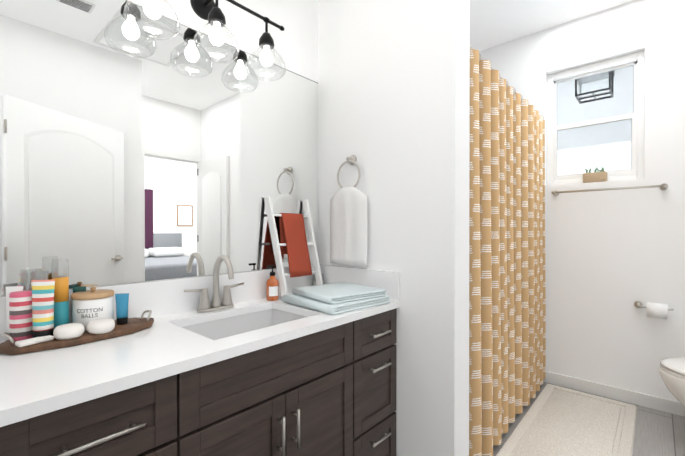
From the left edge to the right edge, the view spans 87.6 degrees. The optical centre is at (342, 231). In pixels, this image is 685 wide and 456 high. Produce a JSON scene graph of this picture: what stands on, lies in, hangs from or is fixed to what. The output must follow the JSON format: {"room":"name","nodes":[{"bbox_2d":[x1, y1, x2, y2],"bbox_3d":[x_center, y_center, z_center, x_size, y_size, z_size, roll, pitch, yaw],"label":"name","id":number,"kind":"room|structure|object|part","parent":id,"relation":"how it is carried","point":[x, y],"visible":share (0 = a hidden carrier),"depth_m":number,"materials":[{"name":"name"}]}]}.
{"room":"bathroom","nodes":[
{"label":"bathroom","id":0,"kind":"room"},
{"bbox_2d":[3,0,317,295],"bbox_3d":[-0.250,-0.206,2.046,0.120,2.830,3.970,0,0,41],"label":"wall","id":1,"kind":"structure","parent":0,"point":[296,44],"depth_m":1.85,"materials":[{"name":"white paint"}]},
{"bbox_2d":[124,0,179,39],"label":"sconce","id":2,"kind":"object","parent":1,"relation":"attached to","point":[152,9],"depth_m":1.27,"materials":[{"name":"clear glass"}]},
{"bbox_3d":[-0.684,-0.795,1.286,0.180,0.136,0.180,0,0,41],"label":"lamp shade","id":3,"kind":"part","parent":2,"relation":"part of","materials":[{"name":"clear glass"}]},
{"bbox_3d":[-0.684,-0.815,1.286,0.060,0.089,0.060,0,0,41],"label":"bulb","id":4,"kind":"part","parent":2,"relation":"part of","materials":[{"name":"white glass"}]},
{"bbox_2d":[0,0,317,295],"bbox_3d":[-0.586,-0.335,1.567,0.006,1.048,1.344,0,0,41],"label":"mirror","id":5,"kind":"object","parent":1,"relation":"attached to","point":[128,154],"visible":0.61,"depth_m":1.35,"materials":[{"name":"silver glass"}]},
{"bbox_2d":[190,0,239,62],"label":"sconce","id":6,"kind":"object","parent":1,"relation":"attached to","point":[211,13],"depth_m":1.47,"materials":[{"name":"clear glass"}]},
{"bbox_3d":[-0.554,-0.981,1.504,0.096,0.023,0.018,0,0,41],"label":"arm","id":7,"kind":"part","parent":6,"relation":"part of"},
{"bbox_3d":[-0.518,-0.796,1.474,0.180,0.136,0.180,0,0,41],"label":"lamp shade","id":8,"kind":"part","parent":6,"relation":"part of","materials":[{"name":"clear glass"}]},
{"bbox_3d":[-0.518,-0.816,1.474,0.060,0.089,0.060,0,0,41],"label":"bulb","id":9,"kind":"part","parent":6,"relation":"part of","materials":[{"name":"white glass"}]},
{"bbox_2d":[208,7,225,26],"bbox_3d":[-0.518,-0.889,1.473,0.072,0.058,0.072,0,0,41],"label":"socket","id":10,"kind":"object","parent":6,"relation":"attached to","point":[216,14],"depth_m":1.45,"materials":[{"name":"black metal"}]},
{"bbox_2d":[226,0,285,80],"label":"sconce","id":11,"kind":"object","parent":1,"relation":"attached to","point":[266,42],"depth_m":1.64,"materials":[{"name":"clear glass"}]},
{"bbox_3d":[-0.353,-0.951,1.661,0.012,0.067,0.011,0,0,41],"label":"stem","id":12,"kind":"part","parent":11,"relation":"part of","materials":[{"name":"black metal"}]},
{"bbox_2d":[259,32,273,49],"bbox_3d":[-0.353,-0.890,1.661,0.072,0.058,0.072,0,0,41],"label":"socket","id":13,"kind":"object","parent":11,"relation":"attached to","point":[266,40],"depth_m":1.64,"materials":[{"name":"black metal"}]},
{"bbox_3d":[-0.353,-0.797,1.661,0.180,0.136,0.180,0,0,41],"label":"lamp shade","id":14,"kind":"part","parent":11,"relation":"part of","materials":[{"name":"clear glass"}]},
{"bbox_3d":[-0.353,-0.817,1.661,0.060,0.089,0.060,0,0,41],"label":"bulb","id":15,"kind":"part","parent":11,"relation":"part of","materials":[{"name":"white glass"}]},
{"bbox_2d":[318,0,469,455],"bbox_3d":[0.222,-0.205,1.864,0.830,2.830,0.160,0,0,41],"label":"wall","id":16,"kind":"structure","parent":0,"point":[394,97],"depth_m":1.66,"materials":[{"name":"white paint"}]},
{"bbox_2d":[0,265,315,342],"bbox_3d":[-0.636,0.262,1.498,0.020,0.140,1.522,0,0,41],"label":"backsplash","id":17,"kind":"structure","parent":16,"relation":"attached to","point":[162,297],"depth_m":1.43,"materials":[{"name":"white stone"}]},
{"bbox_2d":[330,155,366,265],"bbox_3d":[0.034,-0.119,1.879,0.254,0.578,0.065,0,0,41],"label":"towel ring","id":18,"kind":"object","parent":16,"relation":"attached to","point":[348,225],"visible":1,"depth_m":1.84,"materials":[{"name":"white fabric"}]},
{"bbox_3d":[0.052,-0.382,1.898,0.052,0.052,0.012,0,0,41],"label":"plate","id":19,"kind":"part","parent":18,"relation":"part of","materials":[{"name":"silver metal"}]},
{"bbox_2d":[320,264,399,302],"bbox_3d":[0.068,0.260,1.878,0.536,0.140,0.021,0,0,41],"label":"backsplash","id":20,"kind":"structure","parent":16,"relation":"attached to","point":[389,281],"depth_m":1.82,"materials":[{"name":"white stone"}]},
{"bbox_2d":[469,46,545,455],"bbox_3d":[1.088,0.131,2.282,0.098,2.094,1.606,0,0,41],"label":"shower curtain","id":21,"kind":"object","parent":16,"relation":"hanging from","point":[507,327],"visible":0.92,"depth_m":2.08,"materials":[{"name":"yellow fabric"}]},
{"bbox_3d":[1.085,-0.900,2.280,0.025,0.025,1.606,0,0,41],"label":"rod","id":22,"kind":"part","parent":21,"relation":"part of","materials":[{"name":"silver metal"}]},
{"bbox_2d":[470,0,632,50],"bbox_3d":[2.581,-1.653,0.366,6.580,0.080,6.400,0,0,41],"label":"ceiling","id":23,"kind":"structure","parent":0,"point":[493,23],"depth_m":2.68,"materials":[{"name":"white paint"}]},
{"bbox_2d":[479,0,684,401],"bbox_3d":[1.934,-0.209,2.688,2.310,2.830,0.120,0,0,41],"label":"wall","id":24,"kind":"structure","parent":0,"point":[594,262],"depth_m":2.56,"materials":[{"name":"white paint"}]},
{"bbox_2d":[583,166,606,182],"bbox_3d":[1.894,-0.432,2.679,0.150,0.124,0.044,0,0,41],"label":"potted plant","id":25,"kind":"object","parent":24,"relation":"on","point":[595,176],"visible":0.9,"depth_m":2.66,"materials":[{"name":"beige wood"}]},
{"bbox_2d":[547,50,644,185],"bbox_3d":[1.916,-0.824,2.734,0.608,0.908,0.060,0,0,41],"label":"window","id":26,"kind":"structure","parent":24,"relation":"in","point":[639,57],"depth_m":2.66,"materials":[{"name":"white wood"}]},
{"bbox_3d":[1.907,-0.627,2.725,0.470,0.375,0.004,0,0,41],"label":"glass","id":27,"kind":"part","parent":26,"relation":"part of","materials":[{"name":"clear glass"}]},
{"bbox_2d":[553,112,636,180],"bbox_3d":[1.907,-0.633,2.725,0.526,0.443,0.026,0,0,41],"label":"sash","id":28,"kind":"object","parent":26,"relation":"attached to","point":[591,125],"depth_m":2.67,"materials":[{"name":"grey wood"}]},
{"bbox_3d":[1.907,-0.633,2.725,0.526,0.443,0.026,0,0,41],"label":"window sash","id":29,"kind":"part","parent":28,"relation":"part of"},
{"bbox_2d":[552,183,667,195],"bbox_3d":[1.899,-0.304,2.583,0.678,0.044,0.082,0,0,41],"label":"towel bar","id":30,"kind":"object","parent":24,"relation":"attached to","point":[664,186],"visible":1,"depth_m":2.52,"materials":[{"name":"silver metal"}]},
{"bbox_2d":[543,371,684,416],"bbox_3d":[2.126,1.165,2.436,1.420,0.085,0.014,0,0,41],"label":"baseboard","id":31,"kind":"structure","parent":24,"relation":"attached to","point":[650,401],"depth_m":2.56,"materials":[{"name":"white wood"}]},
{"bbox_2d":[634,301,673,318],"bbox_3d":[2.088,0.526,2.399,0.205,0.098,0.114,0,0,41],"label":"toilet paper holder","id":32,"kind":"object","parent":24,"relation":"attached to","point":[656,310],"visible":1,"depth_m":2.36,"materials":[{"name":"white paper"}]},
{"bbox_3d":[2.063,0.507,2.490,0.047,0.048,0.011,0,0,41],"label":"plate","id":33,"kind":"part","parent":32,"relation":"part of","materials":[{"name":"silver metal"}]},
{"bbox_2d":[493,381,684,455],"bbox_3d":[2.581,1.247,0.380,6.580,0.060,6.400,0,0,41],"label":"floor","id":34,"kind":"structure","parent":0,"point":[659,433],"depth_m":2.16,"materials":[{"name":"grey wood"}]},
{"bbox_2d":[0,303,399,455],"bbox_3d":[-0.429,0.788,1.318,0.572,0.850,1.522,0,0,41],"label":"bathroom vanity","id":35,"kind":"object","parent":34,"relation":"on","point":[229,363],"depth_m":1.11,"materials":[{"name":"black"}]},
{"bbox_3d":[-0.554,0.457,0.808,0.020,0.167,0.349,0,0,41],"label":"drawer","id":36,"kind":"part","parent":35,"relation":"part of","materials":[{"name":"brown wood"}]},
{"bbox_3d":[-0.554,0.826,0.810,0.020,0.553,0.349,0,0,41],"label":"door","id":37,"kind":"part","parent":35,"relation":"part of","materials":[{"name":"brown wood"}]},
{"bbox_2d":[0,293,395,418],"bbox_3d":[-0.435,0.348,1.321,0.556,0.030,1.522,0,0,41],"label":"countertop","id":38,"kind":"structure","parent":35,"relation":"on","point":[32,381],"depth_m":0.97,"materials":[{"name":"white stone"}]},
{"bbox_2d":[0,258,153,354],"bbox_3d":[-0.815,0.209,1.133,0.186,0.248,0.417,0,0,41],"label":"tray","id":39,"kind":"object","parent":38,"relation":"on","point":[37,316],"visible":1,"depth_m":1.06,"materials":[{"name":"brown wood"}]},
{"bbox_3d":[-0.931,0.297,0.996,0.061,0.034,0.028,0,0,41],"label":"handle","id":40,"kind":"part","parent":39,"relation":"part of","materials":[{"name":"silver metal"}]},
{"bbox_2d":[52,258,68,328],"bbox_3d":[-0.882,0.199,1.116,0.043,0.227,0.043,0,0,41],"label":"bottle","id":41,"kind":"object","parent":39,"relation":"on","point":[61,289],"depth_m":1.10,"materials":[{"name":"orange"}]},
{"bbox_2d":[71,287,113,330],"bbox_3d":[-0.819,0.246,1.173,0.118,0.132,0.118,0,0,41],"label":"jar","id":42,"kind":"object","parent":39,"relation":"on","point":[93,304],"depth_m":1.13,"materials":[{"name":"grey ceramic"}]},
{"bbox_3d":[-0.693,0.296,1.266,0.061,0.034,0.028,0,0,41],"label":"handle","id":43,"kind":"part","parent":39,"relation":"part of","materials":[{"name":"silver metal"}]},
{"bbox_2d":[184,255,243,310],"bbox_3d":[-0.501,0.213,1.490,0.159,0.235,0.274,0,0,41],"label":"faucet","id":44,"kind":"object","parent":38,"relation":"on","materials":[{"name":"silver metal"}]},
{"bbox_2d":[188,307,299,334],"bbox_3d":[-0.363,0.414,1.388,0.343,0.127,0.488,0,0,41],"label":"sink","id":45,"kind":"object","parent":38,"relation":"in","point":[242,320],"depth_m":1.56,"materials":[{"name":"white ceramic"}]},
{"bbox_2d":[266,265,278,300],"bbox_3d":[-0.340,0.245,1.731,0.061,0.168,0.060,0,0,41],"label":"soap dispenser","id":46,"kind":"object","parent":38,"relation":"on","point":[272,288],"visible":1,"depth_m":1.71,"materials":[{"name":"orange"}]},
{"bbox_2d":[264,196,322,295],"bbox_3d":[-0.245,0.074,1.846,0.137,0.500,0.299,0,0,41],"label":"ladder","id":47,"kind":"object","parent":38,"relation":"on","point":[293,244],"visible":0.96,"depth_m":1.82,"materials":[{"name":"white wood"}]},
{"bbox_3d":[-0.326,0.074,1.754,0.137,0.500,0.055,0,0,41],"label":"rail","id":48,"kind":"part","parent":47,"relation":"part of","materials":[{"name":"white wood"}]},
{"bbox_2d":[279,213,311,277],"bbox_3d":[-0.241,0.065,1.840,0.101,0.323,0.142,0,0,41],"label":"towel","id":49,"kind":"object","parent":47,"relation":"hanging from","point":[293,239],"depth_m":1.82,"materials":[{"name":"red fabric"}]},
{"bbox_3d":[-0.160,0.073,1.942,0.136,0.500,0.043,0,0,41],"label":"rail","id":50,"kind":"part","parent":47,"relation":"part of","materials":[{"name":"white wood"}]},
{"bbox_2d":[312,274,323,285],"bbox_3d":[-0.136,0.269,1.992,0.064,0.114,0.064,0,0,41],"label":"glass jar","id":51,"kind":"object","parent":38,"relation":"on","point":[314,283],"visible":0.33,"depth_m":1.98,"materials":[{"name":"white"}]},
{"bbox_2d":[281,282,389,314],"bbox_3d":[-0.031,0.298,1.662,0.368,0.064,0.360,0,0,-43],"label":"folded towels","id":52,"kind":"object","parent":38,"relation":"on","point":[337,298],"visible":1,"depth_m":1.56,"materials":[{"name":"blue fabric"}]},
{"bbox_3d":[-0.317,0.825,1.079,0.020,0.553,0.356,0,0,41],"label":"door","id":53,"kind":"part","parent":35,"relation":"part of","materials":[{"name":"brown wood"}]},
{"bbox_3d":[-0.199,0.455,1.212,0.020,0.167,0.714,0,0,41],"label":"drawer","id":54,"kind":"part","parent":35,"relation":"part of","materials":[{"name":"brown wood"}]},
{"bbox_3d":[-0.080,0.824,1.348,0.020,0.553,0.356,0,0,41],"label":"door","id":55,"kind":"part","parent":35,"relation":"part of","materials":[{"name":"brown wood"}]},
{"bbox_3d":[0.147,0.704,1.606,0.020,0.315,0.321,0,0,41],"label":"drawer","id":56,"kind":"part","parent":35,"relation":"part of","materials":[{"name":"brown wood"}]},
{"bbox_3d":[0.147,0.985,1.607,0.020,0.228,0.321,0,0,41],"label":"drawer","id":57,"kind":"part","parent":35,"relation":"part of","materials":[{"name":"brown wood"}]},
{"bbox_3d":[0.147,0.453,1.605,0.020,0.167,0.321,0,0,41],"label":"drawer","id":58,"kind":"part","parent":35,"relation":"part of","materials":[{"name":"brown wood"}]},
{"bbox_2d":[496,384,637,455],"bbox_3d":[1.400,1.200,2.156,0.550,0.016,1.265,0,0,41],"label":"bath rug","id":59,"kind":"object","parent":34,"relation":"on","point":[558,421],"visible":1,"depth_m":2.17,"materials":[{"name":"beige fabric"}]},
{"bbox_2d":[659,358,684,406],"bbox_3d":[2.151,0.809,1.905,0.697,0.799,0.507,0,0,41],"label":"toilet","id":60,"kind":"object","parent":34,"relation":"on","point":[672,372],"visible":1,"depth_m":2.03,"materials":[{"name":"white ceramic"}]},
{"bbox_3d":[2.081,0.802,1.977,0.484,0.016,0.380,0,0,41],"label":"seat","id":61,"kind":"part","parent":60,"relation":"part of","materials":[{"name":"white ceramic"}]},
{"bbox_3d":[2.082,0.778,1.976,0.488,0.025,0.380,0,0,41],"label":"lid","id":62,"kind":"part","parent":60,"relation":"part of","materials":[{"name":"white ceramic"}]},
{"label":"outside","id":63,"kind":"structure","parent":0,"visible":0},
{"bbox_2d":[557,66,632,124],"bbox_3d":[2.626,-1.460,3.838,4.300,0.080,2.430,0,0,41],"label":"ceiling","id":64,"kind":"structure","parent":63,"point":[568,87],"depth_m":3.92,"materials":[{"name":"white paint"}]},
{"bbox_2d":[558,120,630,151],"bbox_3d":[3.379,-1.279,4.695,4.300,0.290,0.150,0,0,41],"label":"beam","id":65,"kind":"structure","parent":64,"relation":"attached to","point":[606,137],"depth_m":4.66,"materials":[{"name":"white paint"}]},
{"bbox_2d":[575,70,614,103],"bbox_3d":[2.233,-1.306,3.166,0.270,0.219,0.270,0,0,41],"label":"lantern pendant","id":66,"kind":"object","parent":64,"relation":"hanging from","point":[589,79],"depth_m":3.16,"materials":[{"name":"black metal"}]}
]}

